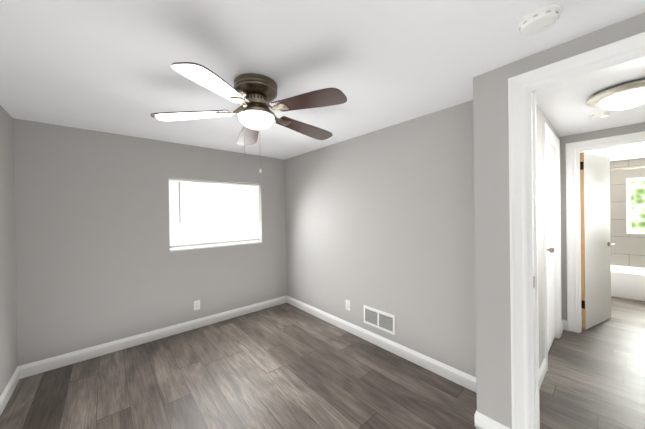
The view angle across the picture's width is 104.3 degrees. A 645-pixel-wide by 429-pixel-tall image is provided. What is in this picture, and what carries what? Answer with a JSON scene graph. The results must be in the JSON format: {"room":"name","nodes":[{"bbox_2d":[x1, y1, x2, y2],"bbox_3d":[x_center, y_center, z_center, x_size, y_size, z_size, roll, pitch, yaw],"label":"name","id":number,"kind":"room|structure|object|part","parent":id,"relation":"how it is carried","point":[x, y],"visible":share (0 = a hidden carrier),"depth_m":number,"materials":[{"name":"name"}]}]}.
{"room":"empty bedroom","nodes":[
{"label":"empty bedroom","id":0,"kind":"room"},
{"bbox_2d":[0,105,17,395],"bbox_3d":[-1.453,0.309,0.592,0.150,2.440,4.510,-1,0,-41],"label":"wall","id":1,"kind":"structure","parent":0,"point":[8,340],"depth_m":2.16,"materials":[{"name":"paint"}]},
{"bbox_2d":[0,365,23,415],"bbox_3d":[-1.423,1.469,0.708,0.015,0.118,4.360,-1,0,-41],"label":"baseboard","id":2,"kind":"structure","parent":1,"relation":"attached to","point":[18,374],"depth_m":2.14,"materials":[{"name":"white wood"}]},
{"bbox_2d":[13,118,286,365],"bbox_3d":[-1.811,0.302,3.365,3.240,2.440,0.150,-1,0,-41],"label":"wall","id":3,"kind":"structure","parent":0,"point":[98,262],"depth_m":2.82,"materials":[{"name":"paint"}]},
{"bbox_2d":[24,295,287,377],"bbox_3d":[-1.730,1.462,3.318,2.910,0.118,0.015,-1,0,-41],"label":"baseboard","id":4,"kind":"structure","parent":3,"relation":"attached to","point":[41,366],"depth_m":2.93,"materials":[{"name":"white wood"}]},
{"bbox_2d":[194,300,199,309],"bbox_3d":[-1.682,1.215,3.364,0.076,0.124,0.008,-1,0,-41],"label":"electrical outlet","id":5,"kind":"object","parent":3,"relation":"attached to","point":[197,305],"visible":1,"depth_m":3.36,"materials":[{"name":"white plastic"}]},
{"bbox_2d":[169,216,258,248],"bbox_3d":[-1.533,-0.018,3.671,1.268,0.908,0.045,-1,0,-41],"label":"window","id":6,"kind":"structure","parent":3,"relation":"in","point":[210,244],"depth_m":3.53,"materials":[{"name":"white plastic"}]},
{"bbox_2d":[169,178,259,247],"bbox_3d":[-1.486,-0.026,3.617,1.254,0.891,0.054,-1,0,-41],"label":"window blinds","id":7,"kind":"object","parent":6,"relation":"attached to","point":[201,212],"visible":0.92,"depth_m":3.55,"materials":[{"name":"white plastic"}]},
{"bbox_2d":[170,241,261,251],"bbox_3d":[-1.482,0.448,3.622,1.270,0.024,0.132,-1,0,-41],"label":"window sill","id":8,"kind":"structure","parent":3,"relation":"attached to","point":[208,246],"depth_m":3.54,"materials":[{"name":"white wood"}]},
{"bbox_2d":[0,296,644,428],"bbox_3d":[1.689,1.524,3.252,8.350,0.100,4.890,-1,0,-41],"label":"floor","id":9,"kind":"structure","parent":0,"point":[285,366],"depth_m":2.21,"materials":[{"name":"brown wood"}]},
{"bbox_2d":[611,265,644,301],"bbox_3d":[5.370,1.198,4.531,0.797,0.438,1.694,-1,0,-41],"label":"bathtub","id":10,"kind":"object","parent":9,"relation":"on","point":[627,282],"visible":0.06,"depth_m":4.24,"materials":[{"name":"ceramic"}]},
{"bbox_2d":[0,0,644,160],"bbox_3d":[1.654,-1.016,3.241,8.350,0.100,4.890,-1,0,-41],"label":"ceiling","id":11,"kind":"structure","parent":0,"point":[100,65],"depth_m":1.51,"materials":[{"name":"paint"}]},
{"bbox_2d":[150,62,346,172],"bbox_3d":[-0.431,-0.604,1.835,1.291,0.653,1.350,-1,0,-41],"label":"ceiling fan","id":12,"kind":"object","parent":11,"relation":"attached to","point":[254,95],"visible":1,"depth_m":1.68,"materials":[{"name":"wood"}]},
{"bbox_3d":[-0.472,-0.658,1.800,0.250,0.080,0.250,-1,0,-41],"label":"lamp shade","id":13,"kind":"part","parent":12,"relation":"part of","materials":[{"name":"white glass"}]},
{"bbox_2d":[518,4,561,35],"bbox_3d":[1.041,-0.922,1.208,0.160,0.053,0.160,-1,0,-41],"label":"smoke detector","id":14,"kind":"object","parent":11,"relation":"attached to","point":[539,19],"visible":1,"depth_m":1.17,"materials":[{"name":"white plastic"}]},
{"bbox_2d":[588,110,609,118],"bbox_3d":[2.666,-0.953,2.417,0.144,0.048,0.144,-1,0,-41],"label":"smoke detector","id":15,"kind":"object","parent":11,"relation":"attached to","point":[600,114],"visible":1,"depth_m":2.39,"materials":[{"name":"white plastic"}]},
{"bbox_2d":[586,79,644,109],"bbox_3d":[2.378,-0.901,1.956,0.448,0.139,0.448,-1,0,-41],"label":"hall light","id":16,"kind":"object","parent":11,"relation":"attached to","point":[626,96],"visible":1,"depth_m":1.90,"materials":[{"name":"white glass"}]},
{"bbox_3d":[2.379,-0.874,1.956,0.300,0.085,0.300,-1,0,-41],"label":"glass","id":17,"kind":"part","parent":16,"relation":"part of","materials":[{"name":"white glass"}]},
{"bbox_2d":[285,100,475,376],"bbox_3d":[0.409,0.272,3.185,0.120,2.440,3.030,-1,0,-41],"label":"wall","id":18,"kind":"structure","parent":0,"point":[383,219],"depth_m":2.65,"materials":[{"name":"paint"}]},
{"bbox_2d":[346,300,349,310],"bbox_3d":[0.323,1.158,3.203,0.008,0.124,0.076,-1,0,-41],"label":"electrical outlet","id":19,"kind":"object","parent":18,"relation":"attached to","point":[347,304],"visible":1,"depth_m":3.20,"materials":[{"name":"white plastic"}]},
{"bbox_2d":[363,305,394,334],"bbox_3d":[0.632,1.188,2.841,0.015,0.210,0.430,-1,0,-41],"label":"air vent","id":20,"kind":"object","parent":18,"relation":"in","point":[381,320],"visible":1,"depth_m":2.82,"materials":[{"name":"white plastic"}]},
{"bbox_2d":[288,296,476,392],"bbox_3d":[0.374,1.434,3.145,0.015,0.118,3.030,-1,0,-41],"label":"baseboard","id":21,"kind":"structure","parent":18,"relation":"attached to","point":[465,380],"depth_m":2.65,"materials":[{"name":"white wood"}]},
{"bbox_2d":[473,64,561,428],"bbox_3d":[2.048,0.252,2.468,2.440,2.440,0.200,-1,0,-41],"label":"wall","id":22,"kind":"structure","parent":0,"point":[492,237],"depth_m":1.67,"materials":[{"name":"paint"}]},
{"bbox_2d":[474,410,487,428],"bbox_3d":[1.202,1.427,1.868,0.375,0.118,0.015,-1,0,-41],"label":"baseboard","id":23,"kind":"structure","parent":22,"relation":"attached to","point":[480,419],"depth_m":1.72,"materials":[{"name":"white wood"}]},
{"bbox_2d":[546,142,554,351],"bbox_3d":[2.465,0.343,2.699,0.768,2.214,0.116,-1,0,-41],"label":"closet door","id":24,"kind":"structure","parent":22,"relation":"in","point":[550,239],"depth_m":2.77,"materials":[{"name":"white wood"}]},
{"bbox_2d":[542,122,561,370],"bbox_3d":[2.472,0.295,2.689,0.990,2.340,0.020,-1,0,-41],"label":"door frame","id":25,"kind":"structure","parent":22,"relation":"attached to","point":[549,134],"depth_m":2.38,"materials":[{"name":"white wood"}]},
{"bbox_2d":[539,320,566,388],"bbox_3d":[2.538,1.408,2.003,2.340,0.118,1.130,-1,0,-41],"label":"baseboard","id":26,"kind":"structure","parent":22,"relation":"attached to","point":[542,370],"depth_m":2.29,"materials":[{"name":"white wood"}]},
{"bbox_2d":[508,12,644,77],"bbox_3d":[1.599,0.263,1.199,0.100,2.440,1.130,-1,0,-41],"label":"wall","id":27,"kind":"structure","parent":0,"point":[624,29],"depth_m":1.34,"materials":[{"name":"paint"}]},
{"bbox_2d":[508,32,644,428],"bbox_3d":[1.570,0.314,1.234,0.140,2.340,1.030,-1,0,-41],"label":"door frame","id":28,"kind":"structure","parent":27,"relation":"attached to","point":[520,84],"depth_m":1.53,"materials":[{"name":"white wood"}]},
{"bbox_2d":[560,122,644,319],"bbox_3d":[3.340,0.232,2.932,0.120,2.440,1.470,-1,0,-41],"label":"wall","id":29,"kind":"structure","parent":0,"point":[615,131],"depth_m":3.16,"materials":[{"name":"paint"}]},
{"bbox_2d":[580,152,614,329],"bbox_3d":[3.609,0.323,3.290,0.784,2.208,0.298,-1,0,-41],"label":"bathroom door","id":30,"kind":"structure","parent":29,"relation":"in","point":[596,243],"depth_m":3.24,"materials":[{"name":"white wood"}]},
{"bbox_2d":[566,131,644,332],"bbox_3d":[3.452,0.281,2.804,0.160,2.340,1.030,-1,0,-41],"label":"door frame","id":31,"kind":"structure","parent":29,"relation":"attached to","point":[571,243],"depth_m":3.09,"materials":[{"name":"white wood"}]},
{"bbox_2d":[610,158,644,267],"bbox_3d":[5.716,0.191,4.838,0.150,2.440,2.000,-1,0,-41],"label":"wall","id":32,"kind":"structure","parent":0,"point":[627,249],"depth_m":4.75,"materials":[{"name":"tile"}]},
{"bbox_2d":[626,177,644,233],"bbox_3d":[5.964,-0.161,4.481,0.074,1.036,0.686,-1,0,-41],"label":"window","id":33,"kind":"structure","parent":32,"relation":"in","point":[628,203],"depth_m":4.70,"materials":[{"name":"white plastic"}]},
{"bbox_3d":[3.909,0.218,4.497,3.030,2.440,0.150,-1,0,-41],"label":"wall","id":34,"kind":"structure","parent":0,"visible":0},
{"bbox_2d":[610,166,644,169],"bbox_3d":[5.064,-0.778,4.281,0.060,0.060,1.696,-1,0,-41],"label":"curtain rod","id":35,"kind":"object","parent":34,"relation":"attached to","point":[628,168],"visible":0.23,"depth_m":4.20,"materials":[{"name":"silver metal"}]},
{"label":"outside","id":36,"kind":"structure","parent":0,"visible":0},
{"bbox_2d":[631,181,644,230],"bbox_3d":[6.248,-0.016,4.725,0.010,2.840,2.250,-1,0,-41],"label":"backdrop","id":37,"kind":"structure","parent":36,"point":[637,198],"depth_m":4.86,"materials":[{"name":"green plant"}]}
]}

